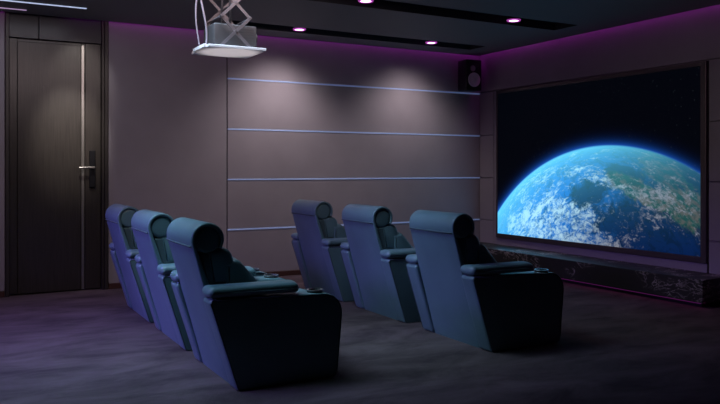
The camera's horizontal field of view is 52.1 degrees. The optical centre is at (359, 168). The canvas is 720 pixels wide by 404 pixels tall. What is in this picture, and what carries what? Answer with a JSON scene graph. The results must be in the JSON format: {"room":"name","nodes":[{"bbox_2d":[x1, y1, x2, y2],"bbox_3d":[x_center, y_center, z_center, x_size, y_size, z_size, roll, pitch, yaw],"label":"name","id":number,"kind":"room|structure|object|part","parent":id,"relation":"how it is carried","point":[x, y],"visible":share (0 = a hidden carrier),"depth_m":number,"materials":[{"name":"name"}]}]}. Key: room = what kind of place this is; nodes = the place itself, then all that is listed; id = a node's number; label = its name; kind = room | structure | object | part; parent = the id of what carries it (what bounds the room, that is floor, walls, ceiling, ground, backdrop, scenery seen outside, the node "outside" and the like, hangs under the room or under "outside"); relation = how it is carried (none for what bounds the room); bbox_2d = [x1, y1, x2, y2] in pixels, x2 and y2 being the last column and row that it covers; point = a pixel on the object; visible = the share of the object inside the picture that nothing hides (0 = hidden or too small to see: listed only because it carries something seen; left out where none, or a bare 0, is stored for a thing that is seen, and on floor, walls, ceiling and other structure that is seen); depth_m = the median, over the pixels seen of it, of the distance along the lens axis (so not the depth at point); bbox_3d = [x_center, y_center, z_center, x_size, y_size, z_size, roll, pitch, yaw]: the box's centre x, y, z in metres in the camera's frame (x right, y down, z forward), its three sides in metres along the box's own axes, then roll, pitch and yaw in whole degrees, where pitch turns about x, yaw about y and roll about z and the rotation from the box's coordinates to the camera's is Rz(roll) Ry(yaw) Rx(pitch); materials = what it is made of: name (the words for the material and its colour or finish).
{"room":"home theater","nodes":[
{"label":"home theater","id":0,"kind":"room"},
{"bbox_2d":[0,11,480,294],"bbox_3d":[-2.539,-0.275,8.227,9.850,3.150,0.250,0,0,-29],"label":"wall","id":1,"kind":"structure","parent":0,"point":[172,151],"depth_m":8.93,"materials":[{"name":"paint"}]},
{"bbox_2d":[5,12,107,296],"bbox_3d":[-3.183,-0.200,7.763,1.003,3.000,0.165,0,0,-29],"label":"door","id":2,"kind":"structure","parent":1,"relation":"in","point":[56,93],"depth_m":7.76,"materials":[{"name":"brown wood"}]},
{"bbox_3d":[-3.212,-1.526,7.785,0.901,0.347,0.070,0,0,-29],"label":"header panel","id":3,"kind":"part","parent":2,"relation":"part of","materials":[{"name":"black paint"}]},
{"bbox_3d":[-2.912,-0.015,7.854,0.156,0.028,0.060,0,0,-29],"label":"handle","id":4,"kind":"part","parent":2,"relation":"part of","materials":[{"name":"silver metal"}]},
{"bbox_3d":[-2.877,0.000,7.921,0.062,0.400,0.030,0,0,-29],"label":"lock plate","id":5,"kind":"part","parent":2,"relation":"part of","materials":[{"name":"black metal"}]},
{"bbox_2d":[0,270,300,296],"bbox_3d":[-2.480,1.271,8.109,9.538,0.058,0.014,0,0,-29],"label":"baseboard","id":6,"kind":"structure","parent":1,"relation":"attached to","point":[291,272],"depth_m":8.92,"materials":[{"name":"brown"}]},
{"bbox_2d":[227,78,479,94],"bbox_3d":[0.068,-1.062,9.543,3.706,0.017,0.030,0,0,-29],"label":"light strip","id":7,"kind":"object","parent":1,"relation":"attached to","point":[227,78],"visible":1,"depth_m":9.41,"materials":[{"name":"blue"}]},
{"bbox_2d":[227,128,479,136],"bbox_3d":[0.068,-0.468,9.543,3.706,0.017,0.030,0,0,-29],"label":"light strip","id":8,"kind":"object","parent":1,"relation":"attached to","point":[227,128],"visible":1,"depth_m":9.39,"materials":[{"name":"blue"}]},
{"bbox_2d":[227,177,479,179],"bbox_3d":[0.068,0.124,9.543,3.706,0.017,0.030,0,0,-29],"label":"light strip","id":9,"kind":"object","parent":1,"relation":"attached to","point":[426,177],"visible":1,"depth_m":9.37,"materials":[{"name":"blue"}]},
{"bbox_2d":[227,219,479,230],"bbox_3d":[0.068,0.713,9.543,3.706,0.017,0.030,0,0,-29],"label":"light strip","id":10,"kind":"object","parent":1,"relation":"attached to","point":[473,219],"visible":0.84,"depth_m":8.90,"materials":[{"name":"blue"}]},
{"bbox_2d":[458,59,480,91],"bbox_3d":[1.512,-1.285,10.173,0.250,0.420,0.248,0,0,-25],"label":"wall speaker","id":11,"kind":"object","parent":1,"relation":"attached to","point":[469,71],"visible":1,"depth_m":10.08,"materials":[{"name":"black plastic"}]},
{"bbox_2d":[0,275,719,403],"bbox_3d":[-0.196,1.360,4.009,9.850,0.120,9.900,0,0,-29],"label":"floor","id":12,"kind":"structure","parent":0,"point":[82,346],"depth_m":4.93,"materials":[{"name":"carpet"}]},
{"bbox_2d":[105,204,153,322],"bbox_3d":[-1.773,0.809,6.696,0.958,0.982,0.890,0,0,-29],"label":"recliner","id":13,"kind":"object","parent":12,"relation":"on","point":[124,249],"visible":0.37,"depth_m":6.35,"materials":[{"name":"blue leather"}]},
{"bbox_3d":[-1.928,1.024,7.024,0.854,0.551,0.147,0,0,-29],"label":"arm","id":14,"kind":"part","parent":13,"relation":"part of","materials":[{"name":"blue leather"}]},
{"bbox_3d":[-1.970,0.900,6.587,0.385,0.800,0.546,0,0,-29],"label":"frame","id":15,"kind":"part","parent":13,"relation":"part of","materials":[{"name":"blue leather"}]},
{"bbox_2d":[123,226,137,247],"bbox_3d":[-2.014,0.587,6.562,0.243,0.251,0.550,0,0,-29],"label":"cushion","id":16,"kind":"object","parent":13,"relation":"on","point":[129,241],"depth_m":6.28,"materials":[{"name":"blue leather"}]},
{"bbox_3d":[-1.577,1.024,6.392,0.854,0.551,0.147,0,0,-29],"label":"arm","id":17,"kind":"part","parent":13,"relation":"part of","materials":[{"name":"blue leather"}]},
{"bbox_2d":[130,209,266,350],"bbox_3d":[-1.244,0.809,5.744,0.958,0.982,0.890,0,0,-29],"label":"recliner","id":18,"kind":"object","parent":12,"relation":"on","point":[155,263],"visible":0.41,"depth_m":5.38,"materials":[{"name":"blue leather"}]},
{"bbox_3d":[-1.399,1.024,6.071,0.854,0.551,0.147,0,0,-29],"label":"arm","id":19,"kind":"part","parent":18,"relation":"part of","materials":[{"name":"blue leather"}]},
{"bbox_3d":[-1.441,0.900,5.634,0.385,0.800,0.546,0,0,-29],"label":"frame","id":20,"kind":"part","parent":18,"relation":"part of","materials":[{"name":"blue leather"}]},
{"bbox_2d":[153,236,173,261],"bbox_3d":[-1.485,0.587,5.609,0.243,0.251,0.550,0,0,-29],"label":"cushion","id":21,"kind":"object","parent":18,"relation":"on","point":[162,251],"depth_m":5.33,"materials":[{"name":"blue leather"}]},
{"bbox_3d":[-1.048,1.024,5.439,0.854,0.551,0.147,0,0,-29],"label":"arm","id":22,"kind":"part","parent":18,"relation":"part of","materials":[{"name":"blue leather"}]},
{"bbox_2d":[166,217,341,390],"bbox_3d":[-0.715,0.809,4.791,0.958,0.982,0.890,0,0,-29],"label":"recliner","id":23,"kind":"object","parent":12,"relation":"on","point":[267,330],"visible":1,"depth_m":4.43,"materials":[{"name":"blue leather"}]},
{"bbox_3d":[-0.912,0.900,4.681,0.385,0.800,0.546,0,0,-29],"label":"frame","id":24,"kind":"part","parent":23,"relation":"part of","materials":[{"name":"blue leather"}]},
{"bbox_2d":[198,247,232,282],"bbox_3d":[-0.956,0.587,4.657,0.243,0.251,0.550,0,0,-29],"label":"cushion","id":25,"kind":"object","parent":23,"relation":"on","point":[215,263],"depth_m":4.39,"materials":[{"name":"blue leather"}]},
{"bbox_3d":[-0.870,1.024,5.118,0.854,0.551,0.147,0,0,-29],"label":"arm","id":26,"kind":"part","parent":23,"relation":"part of","materials":[{"name":"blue leather"}]},
{"bbox_2d":[226,257,257,283],"bbox_3d":[-0.834,0.714,4.724,0.294,0.356,0.562,0,0,-29],"label":"cushion","id":27,"kind":"object","parent":23,"relation":"on","point":[236,272],"depth_m":4.46,"materials":[{"name":"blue leather"}]},
{"bbox_3d":[-0.519,1.024,4.486,0.854,0.551,0.147,0,0,-29],"label":"arm","id":28,"kind":"part","parent":23,"relation":"part of","materials":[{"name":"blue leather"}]},
{"bbox_2d":[291,199,353,301],"bbox_3d":[-0.169,0.809,7.679,0.958,0.982,0.890,0,0,-29],"label":"recliner","id":29,"kind":"object","parent":12,"relation":"on","point":[318,238],"visible":0.52,"depth_m":7.34,"materials":[{"name":"blue leather"}]},
{"bbox_3d":[-0.324,1.024,8.007,0.854,0.551,0.147,0,0,-29],"label":"arm","id":30,"kind":"part","parent":29,"relation":"part of","materials":[{"name":"blue leather"}]},
{"bbox_3d":[-0.366,0.900,7.570,0.385,0.800,0.546,0,0,-29],"label":"frame","id":31,"kind":"part","parent":29,"relation":"part of","materials":[{"name":"blue leather"}]},
{"bbox_2d":[323,217,337,237],"bbox_3d":[-0.410,0.587,7.545,0.243,0.251,0.550,0,0,-29],"label":"cushion","id":32,"kind":"object","parent":29,"relation":"on","point":[330,225],"depth_m":7.30,"materials":[{"name":"blue leather"}]},
{"bbox_3d":[0.027,1.024,7.375,0.854,0.551,0.147,0,0,-29],"label":"arm","id":33,"kind":"part","parent":29,"relation":"part of","materials":[{"name":"blue leather"}]},
{"bbox_2d":[334,223,346,237],"bbox_3d":[-0.288,0.714,7.613,0.294,0.356,0.562,0,0,-29],"label":"cushion","id":34,"kind":"object","parent":29,"relation":"on","point":[339,231],"depth_m":7.34,"materials":[{"name":"blue leather"}]},
{"bbox_2d":[340,204,420,322],"bbox_3d":[0.380,0.809,6.691,0.958,0.982,0.890,0,0,-29],"label":"recliner","id":35,"kind":"object","parent":12,"relation":"on","point":[374,254],"visible":0.7,"depth_m":6.36,"materials":[{"name":"blue leather"}]},
{"bbox_3d":[0.225,1.024,7.019,0.854,0.551,0.147,0,0,-29],"label":"arm","id":36,"kind":"part","parent":35,"relation":"part of","materials":[{"name":"blue leather"}]},
{"bbox_3d":[0.183,0.900,6.582,0.385,0.800,0.546,0,0,-29],"label":"frame","id":37,"kind":"part","parent":35,"relation":"part of","materials":[{"name":"blue leather"}]},
{"bbox_2d":[378,224,397,247],"bbox_3d":[0.139,0.587,6.557,0.243,0.251,0.550,0,0,-29],"label":"cushion","id":38,"kind":"object","parent":35,"relation":"on","point":[387,233],"depth_m":6.30,"materials":[{"name":"blue leather"}]},
{"bbox_3d":[0.576,1.024,6.387,0.854,0.551,0.147,0,0,-29],"label":"arm","id":39,"kind":"part","parent":35,"relation":"part of","materials":[{"name":"blue leather"}]},
{"bbox_2d":[394,232,412,248],"bbox_3d":[0.261,0.714,6.625,0.294,0.356,0.562,0,0,-29],"label":"cushion","id":40,"kind":"object","parent":35,"relation":"on","point":[400,242],"depth_m":6.35,"materials":[{"name":"blue leather"}]},
{"bbox_2d":[406,210,563,351],"bbox_3d":[0.929,0.809,5.704,0.958,0.982,0.890,0,0,-29],"label":"recliner","id":41,"kind":"object","parent":12,"relation":"on","point":[461,293],"visible":1,"depth_m":5.38,"materials":[{"name":"blue leather"}]},
{"bbox_3d":[0.774,1.024,6.031,0.854,0.551,0.147,0,0,-29],"label":"arm","id":42,"kind":"part","parent":41,"relation":"part of","materials":[{"name":"blue leather"}]},
{"bbox_3d":[0.732,0.900,5.594,0.385,0.800,0.546,0,0,-29],"label":"frame","id":43,"kind":"part","parent":41,"relation":"part of","materials":[{"name":"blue leather"}]},
{"bbox_2d":[459,234,479,262],"bbox_3d":[0.688,0.587,5.569,0.243,0.251,0.550,0,0,-29],"label":"cushion","id":44,"kind":"object","parent":41,"relation":"on","point":[469,245],"depth_m":5.31,"materials":[{"name":"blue leather"}]},
{"bbox_2d":[476,244,496,263],"bbox_3d":[0.810,0.714,5.637,0.294,0.356,0.562,0,0,-29],"label":"cushion","id":45,"kind":"object","parent":41,"relation":"on","point":[483,256],"depth_m":5.36,"materials":[{"name":"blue leather"}]},
{"bbox_3d":[1.125,1.024,5.399,0.854,0.551,0.147,0,0,-29],"label":"arm","id":46,"kind":"part","parent":41,"relation":"part of","materials":[{"name":"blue leather"}]},
{"bbox_2d":[479,242,719,306],"bbox_3d":[2.438,1.164,8.621,0.464,0.272,3.855,0,0,-29],"label":"platform","id":47,"kind":"object","parent":12,"relation":"on","point":[695,288],"visible":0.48,"depth_m":7.69,"materials":[{"name":"black stone"}]},
{"bbox_2d":[0,0,719,55],"bbox_3d":[-0.196,-1.716,4.009,9.850,0.268,9.900,0,0,-29],"label":"ceiling","id":48,"kind":"structure","parent":0,"point":[588,16],"depth_m":7.59,"materials":[{"name":"grey paint"}]},
{"bbox_2d":[0,0,86,8],"bbox_3d":[-3.638,-1.578,6.725,2.170,0.008,0.022,0,0,-29],"label":"recessed light","id":49,"kind":"object","parent":48,"relation":"in","point":[0,0],"visible":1,"depth_m":7.05,"materials":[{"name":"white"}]},
{"bbox_2d":[192,0,265,58],"bbox_3d":[-0.998,-1.223,5.486,0.477,0.716,0.420,0,0,-29],"label":"lift","id":50,"kind":"object","parent":48,"relation":"hanging from","point":[219,50],"visible":0.94,"depth_m":5.38,"materials":[{"name":"white metal"}]},
{"bbox_3d":[-1.065,-1.210,5.649,0.246,0.240,0.007,0,0,-29],"label":"scissor arm","id":51,"kind":"part","parent":50,"relation":"part of","materials":[{"name":"grey metal"}]},
{"bbox_3d":[-1.069,-1.210,5.657,0.246,0.240,0.007,0,0,-29],"label":"scissor arm","id":52,"kind":"part","parent":50,"relation":"part of","materials":[{"name":"grey metal"}]},
{"bbox_3d":[-0.995,-1.300,5.473,0.107,0.470,0.020,0,0,37],"label":"guide post","id":53,"kind":"part","parent":50,"relation":"part of","materials":[{"name":"black metal"}]},
{"bbox_2d":[192,43,265,58],"bbox_3d":[-0.988,-0.880,5.491,0.455,0.030,0.420,0,0,-29],"label":"tray","id":54,"kind":"object","parent":50,"relation":"on","point":[219,50],"depth_m":5.41,"materials":[{"name":"white"}]},
{"bbox_2d":[204,23,256,47],"bbox_3d":[-0.963,-0.975,5.529,0.355,0.175,0.257,0,0,-29],"label":"projector","id":55,"kind":"object","parent":50,"relation":"on","point":[217,32],"visible":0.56,"depth_m":5.41,"materials":[{"name":"grey"}]},
{"bbox_2d":[237,29,253,43],"bbox_3d":[-0.848,-0.981,5.449,0.130,0.107,0.005,0,0,-29],"label":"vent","id":56,"kind":"object","parent":55,"relation":"attached to","point":[248,34],"depth_m":5.45,"materials":[{"name":"grey"}]},
{"bbox_3d":[-0.899,-1.210,5.351,0.246,0.240,0.007,0,0,-29],"label":"scissor arm","id":57,"kind":"part","parent":50,"relation":"part of","materials":[{"name":"grey metal"}]},
{"bbox_3d":[-0.904,-1.000,5.359,0.246,0.240,0.007,0,0,-29],"label":"scissor arm","id":58,"kind":"part","parent":50,"relation":"part of","materials":[{"name":"grey metal"}]},
{"bbox_3d":[-0.899,-1.000,5.351,0.246,0.240,0.007,0,0,-29],"label":"scissor arm","id":59,"kind":"part","parent":50,"relation":"part of","materials":[{"name":"grey metal"}]},
{"bbox_3d":[-0.904,-1.210,5.359,0.246,0.240,0.007,0,0,-29],"label":"scissor arm","id":60,"kind":"part","parent":50,"relation":"part of","materials":[{"name":"grey metal"}]},
{"bbox_2d":[224,0,575,49],"bbox_3d":[0.432,-1.637,8.110,3.430,0.107,1.920,0,0,-29],"label":"trim","id":61,"kind":"structure","parent":48,"relation":"attached to","point":[378,4],"depth_m":8.19,"materials":[{"name":"grey paint"}]},
{"bbox_2d":[293,27,305,30],"bbox_3d":[-0.692,-1.627,8.412,0.152,0.086,0.152,0,0,-29],"label":"recessed light","id":62,"kind":"object","parent":61,"relation":"attached to","point":[294,28],"visible":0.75,"depth_m":8.38,"materials":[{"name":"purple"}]},
{"bbox_2d":[358,0,373,2],"bbox_3d":[0.055,-1.627,6.986,0.152,0.086,0.152,0,0,-29],"label":"recessed light","id":63,"kind":"object","parent":61,"relation":"attached to","point":[359,1],"visible":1,"depth_m":6.98,"materials":[{"name":"purple"}]},
{"bbox_2d":[425,40,436,43],"bbox_3d":[0.899,-1.627,9.296,0.152,0.086,0.152,0,0,-29],"label":"recessed light","id":64,"kind":"object","parent":61,"relation":"attached to","point":[427,41],"visible":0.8,"depth_m":9.26,"materials":[{"name":"purple"}]},
{"bbox_2d":[507,16,520,21],"bbox_3d":[1.649,-1.627,7.905,0.152,0.086,0.152,0,0,-29],"label":"recessed light","id":65,"kind":"object","parent":61,"relation":"attached to","point":[509,18],"visible":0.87,"depth_m":7.87,"materials":[{"name":"purple"}]},
{"bbox_2d":[480,5,719,274],"bbox_3d":[4.104,-0.275,6.255,0.150,3.150,9.650,0,0,-29],"label":"wall","id":66,"kind":"structure","parent":0,"point":[692,36],"depth_m":8.38,"materials":[{"name":"fabric"}]},
{"bbox_2d":[496,61,706,263],"bbox_3d":[2.648,-0.067,8.691,0.030,2.007,3.213,0,0,-29],"label":"wall screen","id":67,"kind":"object","parent":66,"relation":"attached to","point":[617,163],"visible":1,"depth_m":8.37,"materials":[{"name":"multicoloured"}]}
]}

